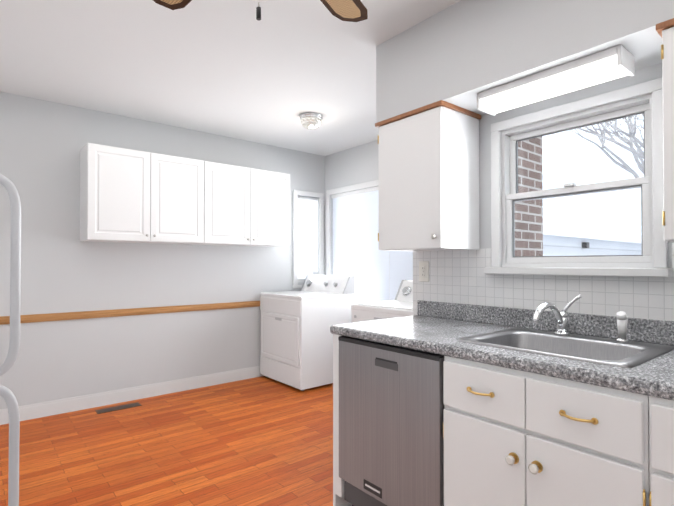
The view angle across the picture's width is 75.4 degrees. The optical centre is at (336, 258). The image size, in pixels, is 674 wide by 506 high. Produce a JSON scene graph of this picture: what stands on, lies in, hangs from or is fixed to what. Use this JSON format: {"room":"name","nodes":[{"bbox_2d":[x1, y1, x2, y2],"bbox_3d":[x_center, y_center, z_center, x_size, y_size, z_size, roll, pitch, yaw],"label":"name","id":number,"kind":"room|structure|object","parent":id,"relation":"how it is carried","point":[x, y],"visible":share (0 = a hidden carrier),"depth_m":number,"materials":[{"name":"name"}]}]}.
{"room":"kitchen","nodes":[
{"label":"kitchen","id":0,"kind":"room"},
{"bbox_2d":[0,91,324,408],"bbox_3d":[-1.732,-0.052,3.967,4.260,2.580,0.120,1,-1,-40],"label":"wall","id":1,"kind":"structure","parent":0,"point":[64,268],"depth_m":3.73,"materials":[{"name":"white paint"}]},
{"bbox_2d":[0,301,259,324],"bbox_3d":[-1.695,0.466,3.900,4.000,0.060,0.022,1,-1,-40],"label":"trim","id":2,"kind":"structure","parent":1,"relation":"attached to","point":[91,314],"depth_m":3.77,"materials":[{"name":"brown wood"}]},
{"bbox_2d":[0,366,263,424],"bbox_3d":[-1.679,1.182,3.912,3.990,0.112,0.012,1,-1,-40],"label":"baseboard","id":3,"kind":"structure","parent":1,"relation":"attached to","point":[48,408],"depth_m":3.76,"materials":[{"name":"white wood"}]},
{"bbox_2d":[80,143,207,244],"bbox_3d":[-1.652,-0.515,3.753,0.925,0.746,0.318,1,-1,-40],"label":"upper cabinet","id":4,"kind":"object","parent":1,"relation":"attached to","point":[130,196],"depth_m":3.59,"materials":[{"name":"white wood"}]},
{"bbox_2d":[204,161,289,246],"bbox_3d":[-0.939,-0.509,4.342,0.925,0.746,0.318,1,-1,-40],"label":"upper cabinet","id":5,"kind":"object","parent":1,"relation":"attached to","point":[247,206],"depth_m":4.20,"materials":[{"name":"white wood"}]},
{"bbox_2d":[292,190,323,287],"bbox_3d":[-0.360,-0.223,5.078,0.442,1.107,0.123,1,-1,-40],"label":"nook window","id":6,"kind":"structure","parent":1,"relation":"in","point":[305,234],"depth_m":5.05,"materials":[{"name":"white glass"}]},
{"bbox_2d":[0,376,332,505],"bbox_3d":[0.088,1.254,1.747,4.260,0.080,5.840,1,-1,-40],"label":"floor","id":7,"kind":"structure","parent":0,"point":[261,441],"depth_m":2.77,"materials":[{"name":"laminate"}]},
{"bbox_2d":[0,174,20,505],"bbox_3d":[-1.344,0.381,1.095,0.828,1.650,0.760,0,-1,-31],"label":"fridge","id":8,"kind":"object","parent":7,"relation":"on","point":[7,395],"visible":1,"depth_m":1.57,"materials":[{"name":"white metal"}]},
{"bbox_2d":[95,402,141,413],"bbox_3d":[-1.804,1.231,3.608,0.330,0.005,0.110,1,-1,-40],"label":"floor vent","id":9,"kind":"object","parent":7,"relation":"in","point":[115,408],"visible":1,"depth_m":3.59,"materials":[{"name":"brown"}]},
{"bbox_2d":[260,274,354,390],"bbox_3d":[-0.319,0.709,4.531,0.680,1.072,0.757,1,-1,-40],"label":"dryer","id":10,"kind":"object","parent":7,"relation":"on","point":[296,343],"visible":0.94,"depth_m":4.24,"materials":[{"name":"white metal"}]},
{"bbox_2d":[333,334,351,505],"bbox_3d":[0.438,0.788,2.024,0.655,0.858,0.685,1,-1,-40],"label":"base cabinet","id":11,"kind":"object","parent":7,"relation":"on","point":[338,483],"depth_m":2.07,"materials":[{"name":"white wood"}]},
{"bbox_2d":[351,280,413,322],"bbox_3d":[0.562,0.701,3.220,0.622,1.059,0.694,1,-1,-40],"label":"washer","id":12,"kind":"object","parent":7,"relation":"on","point":[401,305],"visible":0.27,"depth_m":3.18,"materials":[{"name":"white metal"}]},
{"bbox_2d":[338,336,443,505],"bbox_3d":[0.431,0.788,2.003,0.631,0.856,0.575,1,-1,-40],"label":"dishwasher","id":13,"kind":"object","parent":7,"relation":"on","point":[391,421],"visible":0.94,"depth_m":1.77,"materials":[{"name":"grey metal"}]},
{"bbox_2d":[443,356,620,505],"bbox_3d":[0.844,0.782,1.531,0.655,0.858,0.668,1,-1,-40],"label":"base cabinet","id":14,"kind":"object","parent":7,"relation":"on","point":[512,437],"depth_m":1.34,"materials":[{"name":"white wood"}]},
{"bbox_2d":[621,390,673,505],"bbox_3d":[1.224,0.777,1.070,0.655,0.858,0.683,1,-1,-40],"label":"base cabinet","id":15,"kind":"object","parent":7,"relation":"on","point":[647,422],"depth_m":1.11,"materials":[{"name":"white wood"}]},
{"bbox_2d":[330,300,673,400],"bbox_3d":[1.009,0.286,1.337,0.657,0.125,2.480,1,-1,-40],"label":"countertop","id":16,"kind":"structure","parent":15,"relation":"on","point":[439,328],"depth_m":1.68,"materials":[{"name":"stone"}]},
{"bbox_2d":[458,328,673,367],"bbox_3d":[0.817,0.395,1.594,0.472,0.178,0.584,1,-1,-40],"label":"sink","id":17,"kind":"object","parent":16,"relation":"in","point":[610,352],"visible":0.29,"depth_m":1.65,"materials":[{"name":"silver metal"}]},
{"bbox_2d":[532,294,628,342],"bbox_3d":[0.901,0.223,1.628,0.263,0.166,0.267,1,-1,-40],"label":"faucet","id":18,"kind":"object","parent":16,"relation":"on","point":[562,326],"visible":1,"depth_m":1.67,"materials":[{"name":"silver metal"}]},
{"bbox_2d":[0,0,377,155],"bbox_3d":[-0.956,-1.302,3.040,4.260,0.100,2.560,1,-1,-40],"label":"ceiling","id":19,"kind":"structure","parent":0,"point":[233,69],"depth_m":2.85,"materials":[{"name":"white paint"}]},
{"bbox_2d":[299,112,322,129],"bbox_3d":[-0.225,-1.188,3.806,0.210,0.110,0.210,1,-1,-40],"label":"flush ceiling light","id":20,"kind":"object","parent":19,"relation":"attached to","point":[311,120],"visible":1,"depth_m":3.74,"materials":[{"name":"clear glass"}]},
{"bbox_2d":[325,140,378,274],"bbox_3d":[0.692,-0.048,4.282,0.120,2.580,2.480,1,-1,-40],"label":"wall","id":21,"kind":"structure","parent":0,"point":[353,166],"depth_m":4.87,"materials":[{"name":"white paint"}]},
{"bbox_2d":[326,180,412,303],"bbox_3d":[0.548,-0.032,4.417,0.110,1.570,1.990,1,-1,-40],"label":"window","id":22,"kind":"structure","parent":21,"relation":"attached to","point":[369,265],"depth_m":4.72,"materials":[{"name":"white glass"}]},
{"bbox_2d":[273,0,459,45],"bbox_3d":[0.429,-1.272,0.396,3.030,0.220,3.280,1,-1,-40],"label":"ceiling","id":23,"kind":"structure","parent":0,"point":[386,20],"depth_m":2.05,"materials":[{"name":"white paint"}]},
{"bbox_2d":[153,0,367,21],"bbox_3d":[-0.218,-0.873,1.054,1.094,0.561,1.081,1,-1,-40],"label":"ceiling fan","id":24,"kind":"object","parent":23,"relation":"hanging from","point":[350,10],"visible":1,"depth_m":1.45,"materials":[{"name":"brown wood"}]},
{"bbox_2d":[376,0,673,122],"bbox_3d":[1.341,-0.945,1.224,0.325,0.415,3.160,1,-1,-40],"label":"soffit","id":25,"kind":"structure","parent":23,"relation":"attached to","point":[462,53],"depth_m":1.80,"materials":[{"name":"white paint"}]},
{"bbox_2d":[477,45,634,115],"bbox_3d":[0.847,-0.696,1.753,0.140,0.070,0.560,1,-1,-40],"label":"fluorescent light","id":26,"kind":"object","parent":25,"relation":"attached to","point":[613,63],"visible":1,"depth_m":1.67,"materials":[{"name":"white plastic"}]},
{"bbox_2d":[515,137,542,257],"bbox_3d":[1.053,0.187,2.970,1.230,3.680,0.120,1,-1,-40],"label":"wall","id":27,"kind":"structure","parent":0,"point":[531,156],"depth_m":3.19,"materials":[{"name":"brown brick"}]},
{"bbox_2d":[414,63,673,315],"bbox_3d":[1.545,-0.081,1.317,0.120,2.580,3.300,1,-1,-40],"label":"wall","id":28,"kind":"structure","parent":0,"point":[642,75],"depth_m":2.10,"materials":[{"name":"white paint"}]},
{"bbox_2d":[375,100,480,250],"bbox_3d":[0.460,-0.386,2.260,0.340,0.680,0.434,1,-1,-40],"label":"upper cabinet","id":29,"kind":"object","parent":28,"relation":"attached to","point":[428,163],"visible":1,"depth_m":2.13,"materials":[{"name":"white wood"}]},
{"bbox_2d":[413,243,673,320],"bbox_3d":[1.266,0.126,1.552,0.008,0.370,2.580,1,-1,-40],"label":"tile backsplash","id":30,"kind":"structure","parent":28,"relation":"attached to","point":[459,276],"depth_m":1.99,"materials":[{"name":"white tile"}]},
{"bbox_2d":[419,261,428,281],"bbox_3d":[0.493,0.072,2.476,0.008,0.115,0.070,1,-1,-40],"label":"electrical outlet plate","id":31,"kind":"object","parent":30,"relation":"attached to","point":[423,271],"visible":1,"depth_m":2.47,"materials":[{"name":"white plastic"}]},
{"bbox_2d":[485,78,672,276],"bbox_3d":[1.008,-0.298,1.895,0.145,0.737,0.735,1,-1,-40],"label":"kitchen window","id":32,"kind":"structure","parent":28,"relation":"in","point":[644,98],"depth_m":1.84,"materials":[{"name":"white wood"}]},
{"bbox_2d":[655,18,673,241],"bbox_3d":[1.354,-0.398,1.176,0.340,0.680,0.744,1,-1,-40],"label":"upper cabinet","id":33,"kind":"object","parent":28,"relation":"attached to","point":[665,30],"visible":0.98,"depth_m":1.35,"materials":[{"name":"white wood"}]},
{"label":"outside","id":34,"kind":"structure","parent":0,"visible":0},
{"bbox_3d":[23.107,2.317,24.369,59.700,0.100,80.000,1,-1,-40],"label":"ground","id":35,"kind":"structure","parent":34,"visible":0},
{"bbox_2d":[543,218,641,267],"bbox_3d":[4.290,0.442,11.449,7.400,3.360,5.700,1,-1,-40],"label":"garage","id":36,"kind":"structure","parent":35,"relation":"on","point":[555,250],"depth_m":8.81,"materials":[{"name":"white"}]},
{"bbox_2d":[569,114,643,177],"bbox_3d":[12.997,-3.606,17.078,15.742,11.630,12.588,1,-1,-40],"label":"trees","id":37,"kind":"object","parent":35,"relation":"on","point":[632,139],"depth_m":17.71,"materials":[{"name":"grey plant"}]}
]}

